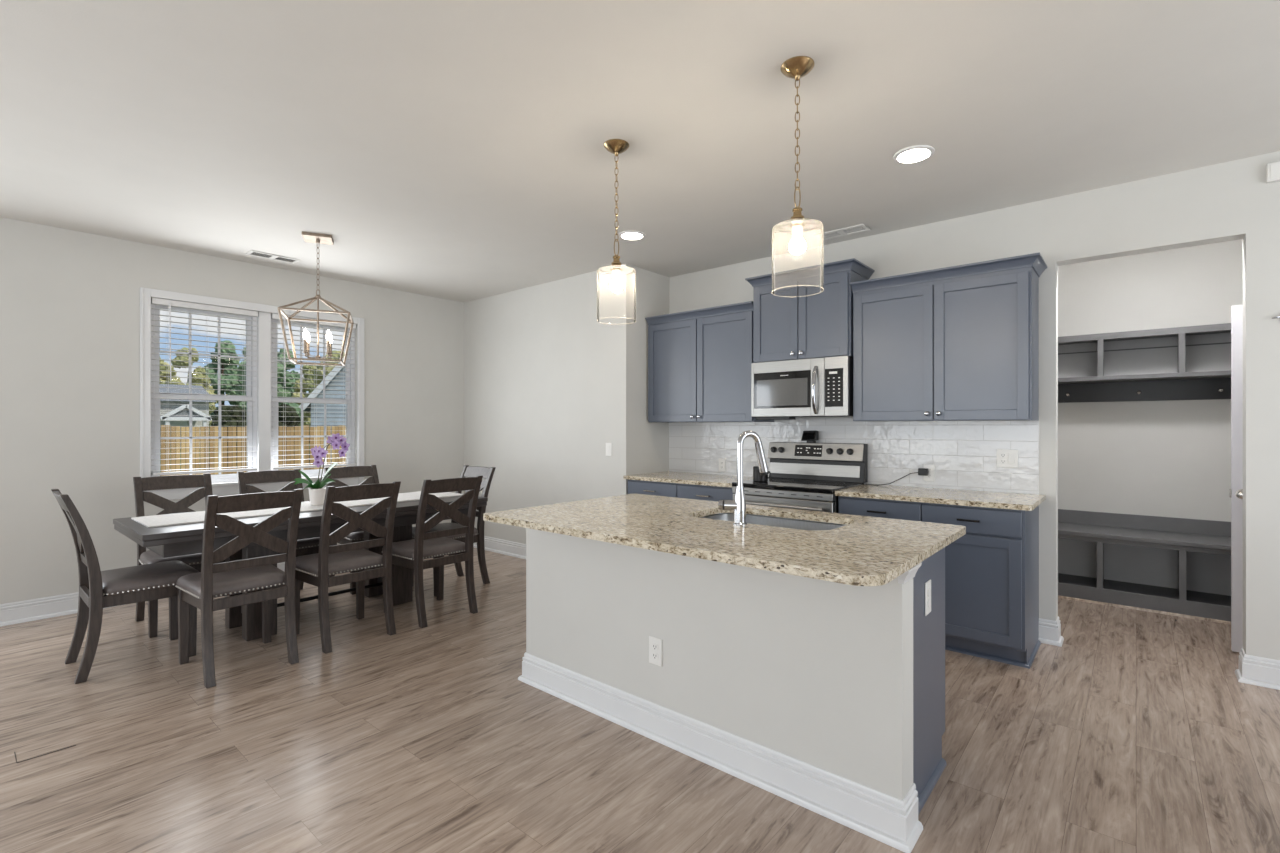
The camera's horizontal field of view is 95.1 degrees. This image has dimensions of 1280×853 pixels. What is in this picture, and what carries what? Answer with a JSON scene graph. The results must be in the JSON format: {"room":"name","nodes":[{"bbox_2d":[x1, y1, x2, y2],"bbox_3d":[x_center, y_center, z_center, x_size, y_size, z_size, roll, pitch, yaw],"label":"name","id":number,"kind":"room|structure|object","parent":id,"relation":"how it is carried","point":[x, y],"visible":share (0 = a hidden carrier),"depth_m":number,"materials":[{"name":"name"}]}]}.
{"room":"kitchen dining room","nodes":[
{"label":"kitchen dining room","id":0,"kind":"room"},
{"bbox_2d":[0,217,463,603],"bbox_3d":[-4.616,-0.035,3.633,0.120,2.740,8.210,0,0,40],"label":"wall","id":1,"kind":"structure","parent":0,"point":[70,299],"depth_m":4.33,"materials":[{"name":"beige paint"}]},
{"bbox_2d":[151,304,256,482],"bbox_3d":[-3.606,-0.263,4.851,0.055,1.481,0.735,0,0,40],"label":"window","id":2,"kind":"structure","parent":1,"relation":"in","point":[251,393],"depth_m":4.79,"materials":[{"name":"white plastic"}]},
{"bbox_2d":[151,298,257,475],"bbox_3d":[-3.559,-0.309,4.812,0.060,1.380,0.717,0,0,40],"label":"window blind","id":3,"kind":"object","parent":2,"relation":"attached to","point":[156,301],"visible":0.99,"depth_m":4.78,"materials":[{"name":"white plastic"}]},
{"bbox_2d":[140,287,363,501],"bbox_3d":[-3.286,-0.244,5.131,0.090,1.643,1.729,0,0,40],"label":"trim","id":4,"kind":"structure","parent":1,"relation":"attached to","point":[225,488],"depth_m":4.68,"materials":[{"name":"white paint"}]},
{"bbox_2d":[0,536,525,626],"bbox_3d":[-3.602,1.264,2.815,2.485,0.142,7.975,0,0,40],"label":"baseboard","id":5,"kind":"structure","parent":1,"relation":"attached to","point":[65,604],"depth_m":4.11,"materials":[{"name":"white paint"}]},
{"bbox_2d":[257,312,270,470],"bbox_3d":[-3.324,-0.263,5.157,0.098,1.476,0.097,0,0,40],"label":"trim","id":6,"kind":"structure","parent":1,"relation":"attached to","point":[263,319],"depth_m":5.12,"materials":[{"name":"white paint"}]},
{"bbox_2d":[271,319,354,477],"bbox_3d":[-3.065,-0.263,5.489,0.055,1.481,0.743,0,0,40],"label":"window","id":7,"kind":"structure","parent":1,"relation":"in","point":[350,413],"depth_m":5.47,"materials":[{"name":"white plastic"}]},
{"bbox_2d":[271,313,355,469],"bbox_3d":[-3.019,-0.309,5.448,0.060,1.380,0.725,0,0,40],"label":"window blind","id":8,"kind":"object","parent":7,"relation":"attached to","point":[273,316],"visible":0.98,"depth_m":5.40,"materials":[{"name":"white plastic"}]},
{"bbox_2d":[464,264,634,543],"bbox_3d":[-1.018,-0.035,5.885,2.455,2.740,0.120,0,0,40],"label":"wall","id":9,"kind":"structure","parent":0,"point":[548,384],"depth_m":5.70,"materials":[{"name":"beige paint"}]},
{"bbox_2d":[606,443,611,455],"bbox_3d":[-0.278,0.203,5.172,0.072,0.116,0.009,0,0,40],"label":"wall switch","id":10,"kind":"object","parent":9,"relation":"attached to","point":[608,445],"visible":1,"depth_m":5.17,"materials":[{"name":"white plastic"}]},
{"bbox_2d":[0,0,1279,302],"bbox_3d":[-0.588,-1.480,1.711,8.750,0.150,10.490,0,0,40],"label":"ceiling","id":11,"kind":"structure","parent":0,"point":[454,150],"depth_m":2.66,"materials":[{"name":"paint"}]},
{"bbox_2d":[246,250,299,263],"bbox_3d":[-3.034,-1.401,4.841,0.154,0.007,0.360,0,0,40],"label":"ceiling vent","id":12,"kind":"object","parent":11,"relation":"in","point":[252,252],"visible":1,"depth_m":4.83,"materials":[{"name":"white plastic"}]},
{"bbox_2d":[277,232,353,365],"bbox_3d":[-2.387,-0.938,4.337,0.456,0.933,0.456,0,0,-23],"label":"lantern chandelier","id":13,"kind":"object","parent":11,"relation":"hanging from","point":[309,237],"visible":1,"depth_m":4.31,"materials":[{"name":"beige metal"}]},
{"bbox_2d":[597,139,635,324],"bbox_3d":[-0.117,-0.965,2.920,0.198,0.879,0.198,0,0,40],"label":"pendant light","id":14,"kind":"object","parent":11,"relation":"hanging from","point":[616,147],"visible":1,"depth_m":2.91,"materials":[{"name":"clear glass"}]},
{"bbox_2d":[613,270,619,277],"bbox_3d":[-0.117,-0.760,2.920,0.040,0.034,0.040,0,0,40],"label":"socket","id":15,"kind":"object","parent":14,"relation":"attached to","point":[616,273],"depth_m":2.90,"materials":[{"name":"white plastic"}]},
{"bbox_2d":[619,231,644,239],"bbox_3d":[-0.058,-1.400,4.291,0.196,0.010,0.196,0,0,40],"label":"recessed light","id":16,"kind":"object","parent":11,"relation":"in","point":[628,235],"visible":1,"depth_m":4.27,"materials":[{"name":"white paint"}]},
{"bbox_2d":[622,233,641,239],"bbox_3d":[-0.058,-1.398,4.291,0.154,0.006,0.154,0,0,40],"label":"diffuser","id":17,"kind":"object","parent":16,"relation":"attached to","point":[628,236],"depth_m":4.29,"materials":[{"name":"white plastic"}]},
{"bbox_2d":[771,56,823,296],"bbox_3d":[0.614,-0.965,2.280,0.198,0.879,0.198,0,0,40],"label":"pendant light","id":18,"kind":"object","parent":11,"relation":"hanging from","point":[797,67],"visible":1,"depth_m":2.27,"materials":[{"name":"clear glass"}]},
{"bbox_2d":[792,225,802,236],"bbox_3d":[0.614,-0.760,2.280,0.040,0.034,0.040,0,0,40],"label":"socket","id":19,"kind":"object","parent":18,"relation":"attached to","point":[797,230],"depth_m":2.27,"materials":[{"name":"white plastic"}]},
{"bbox_2d":[814,224,870,239],"bbox_3d":[1.458,-1.401,4.224,0.364,0.007,0.150,0,0,40],"label":"ceiling vent","id":20,"kind":"object","parent":11,"relation":"in","point":[857,228],"visible":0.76,"depth_m":4.21,"materials":[{"name":"white plastic"}]},
{"bbox_2d":[893,145,934,163],"bbox_3d":[1.412,-1.400,3.018,0.196,0.010,0.196,0,0,40],"label":"recessed light","id":21,"kind":"object","parent":11,"relation":"in","point":[913,154],"visible":1,"depth_m":3.00,"materials":[{"name":"white paint"}]},
{"bbox_2d":[897,149,929,162],"bbox_3d":[1.412,-1.398,3.018,0.154,0.006,0.154,0,0,40],"label":"diffuser","id":22,"kind":"object","parent":21,"relation":"attached to","point":[904,155],"depth_m":3.01,"materials":[{"name":"white plastic"}]},
{"bbox_2d":[0,547,1279,852],"bbox_3d":[-0.588,1.394,1.711,8.750,0.121,10.490,0,0,40],"label":"floor","id":23,"kind":"structure","parent":0,"point":[1138,733],"depth_m":2.40,"materials":[{"name":"brown wood"}]},
{"bbox_2d":[51,489,198,683],"bbox_3d":[-2.933,0.843,3.353,0.484,0.985,0.610,0,0,40],"label":"dining chair","id":24,"kind":"object","parent":23,"relation":"on","point":[154,581],"visible":0.88,"depth_m":3.25,"materials":[{"name":"brown wood"}]},
{"bbox_2d":[101,560,198,595],"bbox_3d":[-2.881,0.867,3.414,0.473,0.080,0.437,0,0,40],"label":"seat cushion","id":25,"kind":"object","parent":24,"relation":"on","point":[161,576],"depth_m":3.29,"materials":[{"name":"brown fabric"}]},
{"bbox_2d":[133,473,224,637],"bbox_3d":[-3.150,0.843,4.035,0.610,0.985,0.484,0,0,40],"label":"dining chair","id":26,"kind":"object","parent":23,"relation":"on","point":[141,485],"visible":0.37,"depth_m":4.07,"materials":[{"name":"brown wood"}]},
{"bbox_2d":[140,550,201,564],"bbox_3d":[-3.088,0.867,3.983,0.437,0.080,0.473,0,0,40],"label":"seat cushion","id":27,"kind":"object","parent":26,"relation":"on","point":[146,557],"depth_m":3.82,"materials":[{"name":"brown fabric"}]},
{"bbox_2d":[175,489,303,687],"bbox_3d":[-2.252,0.843,3.299,0.610,0.985,0.484,0,0,40],"label":"dining chair","id":28,"kind":"object","parent":23,"relation":"on","point":[199,589],"visible":1,"depth_m":3.19,"materials":[{"name":"brown wood"}]},
{"bbox_2d":[177,564,284,598],"bbox_3d":[-2.313,0.867,3.351,0.437,0.080,0.473,0,0,40],"label":"seat cushion","id":29,"kind":"object","parent":28,"relation":"on","point":[237,581],"depth_m":3.24,"materials":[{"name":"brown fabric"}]},
{"bbox_2d":[237,469,319,589],"bbox_3d":[-2.752,0.843,4.504,0.610,0.985,0.484,0,0,40],"label":"dining chair","id":30,"kind":"object","parent":23,"relation":"on","point":[308,546],"visible":0.22,"depth_m":4.58,"materials":[{"name":"brown wood"}]},
{"bbox_2d":[296,537,319,549],"bbox_3d":[-2.690,0.867,4.452,0.437,0.080,0.473,0,0,40],"label":"seat cushion","id":31,"kind":"object","parent":30,"relation":"on","point":[310,543],"depth_m":4.38,"materials":[{"name":"brown fabric"}]},
{"bbox_2d":[113,491,487,640],"bbox_3d":[-2.256,0.955,4.189,0.860,0.760,2.160,0,0,40],"label":"dining table","id":32,"kind":"object","parent":23,"relation":"on","point":[185,539],"visible":0.47,"depth_m":3.73,"materials":[{"name":"brown wood"}]},
{"bbox_2d":[131,511,204,527],"bbox_3d":[-2.822,0.569,3.577,0.563,0.011,0.376,0,0,40],"label":"table runner","id":33,"kind":"object","parent":32,"relation":"on","point":[170,519],"depth_m":3.55,"materials":[{"name":"fabric"}]},
{"bbox_2d":[218,507,287,518],"bbox_3d":[-2.473,0.569,3.830,0.345,0.011,0.394,0,0,40],"label":"table runner","id":34,"kind":"object","parent":32,"relation":"on","point":[265,512],"depth_m":3.80,"materials":[{"name":"fabric"}]},
{"bbox_2d":[300,502,323,511],"bbox_3d":[-2.346,0.569,4.119,0.537,0.011,0.242,0,0,40],"label":"table runner","id":35,"kind":"object","parent":32,"relation":"on","point":[305,506],"depth_m":4.08,"materials":[{"name":"fabric"}]},
{"bbox_2d":[294,433,349,504],"bbox_3d":[-2.322,0.306,4.239,0.373,0.516,0.273,0,0,40],"label":"potted orchid","id":36,"kind":"object","parent":35,"relation":"on","point":[317,491],"visible":1,"depth_m":4.20,"materials":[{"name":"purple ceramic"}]},
{"bbox_2d":[334,497,387,506],"bbox_3d":[-2.026,0.569,4.375,0.361,0.011,0.440,0,0,40],"label":"table runner","id":37,"kind":"object","parent":32,"relation":"on","point":[354,503],"depth_m":4.34,"materials":[{"name":"fabric"}]},
{"bbox_2d":[397,491,420,501],"bbox_3d":[-1.849,0.569,4.724,0.564,0.011,0.464,0,0,40],"label":"table runner","id":38,"kind":"object","parent":32,"relation":"on","point":[411,496],"depth_m":4.72,"materials":[{"name":"fabric"}]},
{"bbox_2d":[431,492,462,497],"bbox_3d":[-1.617,0.569,4.831,0.329,0.011,0.262,0,0,40],"label":"table runner","id":39,"kind":"object","parent":32,"relation":"on","point":[445,494],"depth_m":4.86,"materials":[{"name":"fabric"}]},
{"bbox_2d":[295,481,400,653],"bbox_3d":[-1.892,0.843,3.754,0.610,0.985,0.484,0,0,40],"label":"dining chair","id":40,"kind":"object","parent":23,"relation":"on","point":[313,569],"visible":0.92,"depth_m":3.64,"materials":[{"name":"brown wood"}]},
{"bbox_2d":[295,549,382,576],"bbox_3d":[-1.954,0.867,3.807,0.437,0.080,0.473,0,0,40],"label":"seat cushion","id":41,"kind":"object","parent":40,"relation":"on","point":[355,560],"depth_m":3.68,"materials":[{"name":"brown fabric"}]},
{"bbox_2d":[324,465,378,594],"bbox_3d":[-2.341,0.843,4.988,0.610,0.985,0.484,0,0,40],"label":"dining chair","id":42,"kind":"object","parent":23,"relation":"on","point":[349,471],"visible":0.21,"depth_m":5.09,"materials":[{"name":"brown wood"}]},
{"bbox_2d":[346,531,363,540],"bbox_3d":[-2.279,0.867,4.936,0.437,0.080,0.473,0,0,40],"label":"seat cushion","id":43,"kind":"object","parent":42,"relation":"on","point":[354,536],"depth_m":4.66,"materials":[{"name":"brown fabric"}]},
{"bbox_2d":[382,475,482,627],"bbox_3d":[-1.486,0.843,4.190,0.610,0.985,0.484,0,0,40],"label":"dining chair","id":44,"kind":"object","parent":23,"relation":"on","point":[410,554],"visible":0.91,"depth_m":4.07,"materials":[{"name":"brown wood"}]},
{"bbox_2d":[382,537,464,559],"bbox_3d":[-1.547,0.867,4.242,0.437,0.080,0.473,0,0,40],"label":"seat cushion","id":45,"kind":"object","parent":44,"relation":"on","point":[436,547],"depth_m":4.11,"materials":[{"name":"brown fabric"}]},
{"bbox_2d":[412,465,495,595],"bbox_3d":[-1.596,0.843,4.936,0.484,0.985,0.610,0,0,40],"label":"dining chair","id":46,"kind":"object","parent":23,"relation":"on","point":[487,473],"visible":0.45,"depth_m":4.94,"materials":[{"name":"brown wood"}]},
{"bbox_2d":[412,523,477,538],"bbox_3d":[-1.648,0.867,4.874,0.473,0.080,0.437,0,0,40],"label":"seat cushion","id":47,"kind":"object","parent":46,"relation":"on","point":[441,526],"depth_m":4.80,"materials":[{"name":"brown fabric"}]},
{"bbox_2d":[628,479,734,501],"bbox_3d":[0.482,0.894,4.914,1.078,0.882,0.650,0,0,40],"label":"base cabinet","id":48,"kind":"object","parent":23,"relation":"on","point":[688,491],"visible":0.2,"depth_m":4.67,"materials":[{"name":"blue wood"}]},
{"bbox_2d":[623,471,752,487],"bbox_3d":[0.478,0.436,4.912,1.084,0.030,0.640,0,0,40],"label":"countertop","id":49,"kind":"structure","parent":48,"relation":"on","point":[719,480],"depth_m":4.83,"materials":[{"name":"stone"}]},
{"bbox_2d":[732,442,867,512],"bbox_3d":[1.159,0.731,4.283,0.762,1.208,0.714,0,0,40],"label":"range","id":50,"kind":"object","parent":23,"relation":"on","point":[804,476],"visible":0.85,"depth_m":4.29,"materials":[{"name":"silver metal"}]},
{"bbox_2d":[753,466,770,481],"bbox_3d":[0.905,0.347,4.380,0.112,0.125,0.124,0,0,-11],"label":"canister","id":51,"kind":"object","parent":50,"relation":"on","point":[757,477],"visible":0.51,"depth_m":4.34,"materials":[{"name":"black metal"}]},
{"bbox_2d":[732,477,863,493],"bbox_3d":[1.153,0.425,4.275,0.762,0.030,0.588,0,0,40],"label":"cooktop","id":52,"kind":"object","parent":50,"relation":"in","point":[780,485],"depth_m":4.16,"materials":[{"name":"black glass"}]},
{"bbox_2d":[801,431,818,442],"bbox_3d":[1.319,0.079,4.544,0.121,0.096,0.062,0,0,40],"label":"timer","id":53,"kind":"object","parent":50,"relation":"on","point":[809,436],"visible":1,"depth_m":4.52,"materials":[{"name":"black plastic"}]},
{"bbox_2d":[913,547,946,814],"bbox_3d":[0.406,0.894,2.807,1.871,0.882,0.635,0,0,40],"label":"panel","id":54,"kind":"object","parent":23,"relation":"on","point":[929,764],"visible":0.12,"depth_m":2.16,"materials":[{"name":"blue wood"}]},
{"bbox_2d":[483,494,965,585],"bbox_3d":[0.307,0.436,2.650,1.870,0.030,1.130,0,0,40],"label":"countertop","id":55,"kind":"structure","parent":54,"relation":"on","point":[865,551],"depth_m":2.30,"materials":[{"name":"stone"}]},
{"bbox_2d":[718,430,768,525],"bbox_3d":[0.452,0.219,2.527,0.231,0.404,0.082,0,0,-7],"label":"faucet","id":56,"kind":"object","parent":55,"relation":"on","point":[738,505],"visible":1,"depth_m":2.50,"materials":[{"name":"silver metal"}]},
{"bbox_2d":[700,513,844,529],"bbox_3d":[0.596,0.553,2.713,0.736,0.202,0.446,0,0,40],"label":"sink","id":57,"kind":"object","parent":55,"relation":"in","point":[799,524],"visible":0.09,"depth_m":2.90,"materials":[{"name":"metal"}]},
{"bbox_2d":[925,579,930,615],"bbox_3d":[1.062,0.630,2.154,0.009,0.120,0.072,0,0,40],"label":"wall outlet","id":58,"kind":"object","parent":54,"relation":"attached to","point":[928,583],"visible":1,"depth_m":2.14,"materials":[{"name":"white plastic"}]},
{"bbox_2d":[838,496,1040,668],"bbox_3d":[1.883,0.894,3.725,1.054,0.882,0.650,0,0,40],"label":"base cabinet","id":59,"kind":"object","parent":23,"relation":"on","point":[992,570],"visible":0.38,"depth_m":3.33,"materials":[{"name":"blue wood"}]},
{"bbox_2d":[835,484,1045,510],"bbox_3d":[1.888,0.436,3.716,1.077,0.030,0.640,0,0,40],"label":"countertop","id":60,"kind":"structure","parent":59,"relation":"on","point":[989,499],"depth_m":3.57,"materials":[{"name":"stone"}]},
{"bbox_2d":[1058,509,1230,623],"bbox_3d":[3.686,1.015,4.501,2.590,0.640,0.464,0,0,40],"label":"bench","id":61,"kind":"object","parent":23,"relation":"on","point":[1181,567],"visible":0.42,"depth_m":4.41,"materials":[{"name":"grey paint"}]},
{"bbox_2d":[1058,573,1230,605],"bbox_3d":[3.693,1.244,4.510,2.590,0.018,0.421,0,0,40],"label":"shelf","id":62,"kind":"object","parent":61,"relation":"attached to","point":[1155,593],"depth_m":4.39,"materials":[{"name":"black paint"}]},
{"bbox_2d":[635,267,668,473],"bbox_3d":[0.110,-0.035,5.410,0.120,2.740,0.615,0,0,40],"label":"wall","id":63,"kind":"structure","parent":0,"point":[652,289],"depth_m":5.25,"materials":[{"name":"beige paint"}]},
{"bbox_2d":[526,528,912,799],"bbox_3d":[0.157,0.893,2.522,1.887,0.884,0.120,0,0,40],"label":"wall","id":64,"kind":"structure","parent":0,"point":[815,672],"depth_m":2.23,"materials":[{"name":"beige paint"}]},
{"bbox_2d":[649,636,661,666],"bbox_3d":[0.066,0.966,2.514,0.072,0.116,0.009,0,0,40],"label":"wall outlet","id":65,"kind":"object","parent":64,"relation":"attached to","point":[655,644],"visible":1,"depth_m":2.51,"materials":[{"name":"white plastic"}]},
{"bbox_2d":[652,643,657,650],"bbox_3d":[0.064,0.947,2.513,0.034,0.028,0.003,0,0,40],"label":"receptacle","id":66,"kind":"object","parent":65,"relation":"attached to","point":[654,645],"depth_m":2.51,"materials":[{"name":"white plastic"}]},
{"bbox_2d":[652,652,657,659],"bbox_3d":[0.064,0.986,2.513,0.034,0.028,0.003,0,0,40],"label":"receptacle","id":67,"kind":"object","parent":65,"relation":"attached to","point":[654,654],"depth_m":2.51,"materials":[{"name":"white plastic"}]},
{"bbox_2d":[518,652,922,852],"bbox_3d":[0.147,1.264,2.511,1.947,0.142,0.150,0,0,40],"label":"baseboard","id":68,"kind":"structure","parent":64,"relation":"attached to","point":[894,822],"depth_m":2.21,"materials":[{"name":"white paint"}]},
{"bbox_2d":[898,562,921,583],"bbox_3d":[0.873,0.476,1.897,0.038,0.050,0.146,0,0,40],"label":"trim","id":69,"kind":"structure","parent":64,"relation":"attached to","point":[908,575],"depth_m":1.87,"materials":[{"name":"white paint"}]},
{"bbox_2d":[669,151,1279,659],"bbox_3d":[2.668,-0.035,3.560,6.175,2.740,0.129,0,0,40],"label":"wall","id":70,"kind":"structure","parent":0,"point":[1231,200],"depth_m":3.61,"materials":[{"name":"beige paint"}]},
{"bbox_2d":[645,301,773,422],"bbox_3d":[0.572,-0.503,5.008,1.070,0.933,0.370,0,0,40],"label":"upper cabinet","id":71,"kind":"object","parent":70,"relation":"attached to","point":[700,360],"visible":0.96,"depth_m":4.86,"materials":[{"name":"blue wood"}]},
{"bbox_2d":[719,458,725,471],"bbox_3d":[0.719,0.337,5.122,0.072,0.116,0.009,0,0,40],"label":"wall outlet","id":72,"kind":"object","parent":70,"relation":"attached to","point":[722,461],"visible":1,"depth_m":5.12,"materials":[{"name":"white plastic"}]},
{"bbox_2d":[745,258,874,362],"bbox_3d":[1.267,-0.817,4.406,0.844,0.656,0.410,0,0,40],"label":"upper cabinet","id":73,"kind":"object","parent":70,"relation":"attached to","point":[820,325],"visible":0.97,"depth_m":4.23,"materials":[{"name":"blue wood"}]},
{"bbox_2d":[751,356,852,419],"bbox_3d":[1.247,-0.270,4.381,0.750,0.437,0.452,0,0,40],"label":"microwave","id":74,"kind":"object","parent":73,"relation":"attached to","point":[812,387],"visible":0.99,"depth_m":4.24,"materials":[{"name":"silver metal"}]},
{"bbox_2d":[866,468,927,485],"bbox_3d":[1.807,0.354,4.122,0.404,0.131,0.053,0,0,29],"label":"power adapter","id":75,"kind":"object","parent":70,"relation":"attached to","point":[921,471],"visible":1,"depth_m":4.03,"materials":[{"name":"black plastic"}]},
{"bbox_2d":[924,464,934,480],"bbox_3d":[1.996,0.320,4.039,0.072,0.116,0.009,0,0,40],"label":"wall outlet","id":76,"kind":"object","parent":70,"relation":"attached to","point":[931,468],"visible":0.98,"depth_m":4.03,"materials":[{"name":"white plastic"}]},
{"bbox_2d":[850,252,1046,420],"bbox_3d":[1.981,-0.513,3.819,1.082,0.953,0.378,0,0,40],"label":"upper cabinet","id":77,"kind":"object","parent":70,"relation":"attached to","point":[960,342],"visible":1,"depth_m":3.66,"materials":[{"name":"blue wood"}]},
{"bbox_2d":[997,449,1017,467],"bbox_3d":[2.348,0.205,3.740,0.118,0.116,0.009,0,0,40],"label":"wall outlet","id":78,"kind":"object","parent":70,"relation":"attached to","point":[1006,458],"visible":1,"depth_m":3.74,"materials":[{"name":"white plastic"}]},
{"bbox_2d":[1038,616,1063,646],"bbox_3d":[2.558,1.264,3.640,0.117,0.142,0.150,0,0,40],"label":"baseboard","id":79,"kind":"structure","parent":70,"relation":"attached to","point":[1049,630],"depth_m":3.60,"materials":[{"name":"white paint"}]},
{"bbox_2d":[1235,648,1279,689],"bbox_3d":[4.051,1.264,2.373,2.292,0.142,0.150,0,0,40],"label":"baseboard","id":80,"kind":"structure","parent":70,"relation":"attached to","point":[1253,670],"depth_m":3.02,"materials":[{"name":"white paint"}]},
{"bbox_2d":[1266,161,1279,182],"bbox_3d":[3.260,-1.298,2.962,0.120,0.095,0.034,0,0,40],"label":"door chime","id":81,"kind":"object","parent":70,"relation":"attached to","point":[1272,169],"visible":1,"depth_m":2.98,"materials":[{"name":"white plastic"}]},
{"bbox_2d":[1058,239,1242,521],"bbox_3d":[3.921,-0.035,4.686,2.720,2.740,0.120,0,0,40],"label":"wall","id":82,"kind":"structure","parent":0,"point":[1168,458],"depth_m":4.57,"materials":[{"name":"beige paint"}]},
{"bbox_2d":[1058,323,1230,402],"bbox_3d":[3.723,-0.457,4.545,2.590,0.513,0.350,0,0,40],"label":"shelf","id":83,"kind":"object","parent":82,"relation":"attached to","point":[1189,362],"visible":0.59,"depth_m":4.50,"materials":[{"name":"grey paint"}]},
{"bbox_3d":[4.374,-0.035,3.210,0.120,2.740,1.545,0,0,40],"label":"wall","id":84,"kind":"structure","parent":0,"visible":0},
{"bbox_2d":[1229,305,1242,651],"bbox_3d":[3.763,0.306,3.187,0.774,2.033,0.101,0,0,40],"label":"door","id":85,"kind":"structure","parent":84,"relation":"in","point":[1236,491],"depth_m":3.43,"materials":[{"name":"white paint"}]},
{"label":"outside","id":86,"kind":"structure","parent":0,"visible":0},
{"bbox_2d":[160,443,309,471],"bbox_3d":[-38.907,1.935,59.219,124.050,0.200,180.000,0,0,40],"label":"ground","id":87,"kind":"structure","parent":86,"point":[309,443],"depth_m":33.55,"materials":[{"name":"brown soil"}]},
{"bbox_2d":[159,358,184,384],"bbox_3d":[-52.393,-3.155,63.187,6.166,10.709,5.636,0,0,40],"label":"leafy tree","id":88,"kind":"object","parent":87,"relation":"on","point":[165,368],"visible":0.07,"depth_m":62.75,"materials":[{"name":"green plant"}]},
{"bbox_2d":[159,384,215,448],"bbox_3d":[-40.146,-0.915,50.043,11.230,5.500,4.800,0,0,40],"label":"gabled house","id":89,"kind":"structure","parent":87,"relation":"on","point":[199,406],"depth_m":47.91,"materials":[{"name":"grey"}]},
{"bbox_2d":[165,347,216,425],"bbox_3d":[-44.428,-2.780,57.517,4.975,10.001,4.672,0,0,40],"label":"leafy tree","id":90,"kind":"object","parent":87,"relation":"on","point":[195,376],"visible":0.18,"depth_m":57.19,"materials":[{"name":"green plant"}]},
{"bbox_2d":[204,340,239,425],"bbox_3d":[-48.520,-3.903,67.755,5.559,12.329,5.787,0,0,40],"label":"leafy tree","id":91,"kind":"object","parent":87,"relation":"on","point":[214,377],"visible":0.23,"depth_m":67.65,"materials":[{"name":"green plant"}]},
{"bbox_2d":[211,406,246,468],"bbox_3d":[-12.272,0.610,17.486,1.631,2.486,1.454,0,0,40],"label":"leafy tree","id":92,"kind":"object","parent":87,"relation":"on","point":[234,417],"visible":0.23,"depth_m":17.13,"materials":[{"name":"green plant"}]},
{"bbox_2d":[223,347,246,409],"bbox_3d":[-40.744,-3.485,61.869,5.179,10.654,4.409,0,0,4],"label":"leafy tree","id":93,"kind":"object","parent":87,"relation":"on","point":[230,386],"visible":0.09,"depth_m":60.21,"materials":[{"name":"green plant"}]},
{"bbox_2d":[160,425,345,475],"bbox_3d":[-5.999,0.903,13.038,0.084,1.865,24.128,0,0,40],"label":"wooden fence","id":94,"kind":"object","parent":87,"relation":"on","point":[295,452],"visible":0.02,"depth_m":11.02,"materials":[{"name":"brown wood"}]},
{"bbox_2d":[237,352,300,423],"bbox_3d":[-28.009,-1.949,44.193,5.327,8.298,4.396,0,0,40],"label":"leafy tree","id":95,"kind":"object","parent":87,"relation":"on","point":[291,382],"visible":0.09,"depth_m":43.98,"materials":[{"name":"green plant"}]},
{"bbox_2d":[277,349,306,395],"bbox_3d":[-44.350,-3.954,72.970,5.626,11.594,4.991,0,0,40],"label":"leafy tree","id":96,"kind":"object","parent":87,"relation":"on","point":[280,356],"visible":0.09,"depth_m":72.15,"materials":[{"name":"green plant"}]},
{"bbox_2d":[278,403,309,464],"bbox_3d":[-11.176,0.673,18.633,1.591,2.816,1.549,0,0,40],"label":"leafy tree","id":97,"kind":"object","parent":87,"relation":"on","point":[290,411],"visible":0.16,"depth_m":18.34,"materials":[{"name":"green plant"}]},
{"bbox_2d":[290,365,316,442],"bbox_3d":[-37.306,-2.689,66.078,4.860,9.169,4.507,0,0,40],"label":"leafy tree","id":98,"kind":"object","parent":87,"relation":"on","point":[306,378],"visible":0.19,"depth_m":64.85,"materials":[{"name":"green plant"}]},
{"bbox_2d":[299,359,344,426],"bbox_3d":[-11.923,-1.840,29.027,7.588,7.350,6.670,0,0,-20],"label":"house","id":99,"kind":"structure","parent":87,"relation":"on","point":[336,419],"depth_m":25.33,"materials":[{"name":"blue"}]},
{"bbox_2d":[303,350,344,434],"bbox_3d":[-20.542,-1.597,40.774,5.989,7.404,5.086,0,0,40],"label":"leafy tree","id":100,"kind":"object","parent":87,"relation":"on","point":[327,369],"visible":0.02,"depth_m":39.55,"materials":[{"name":"green plant"}]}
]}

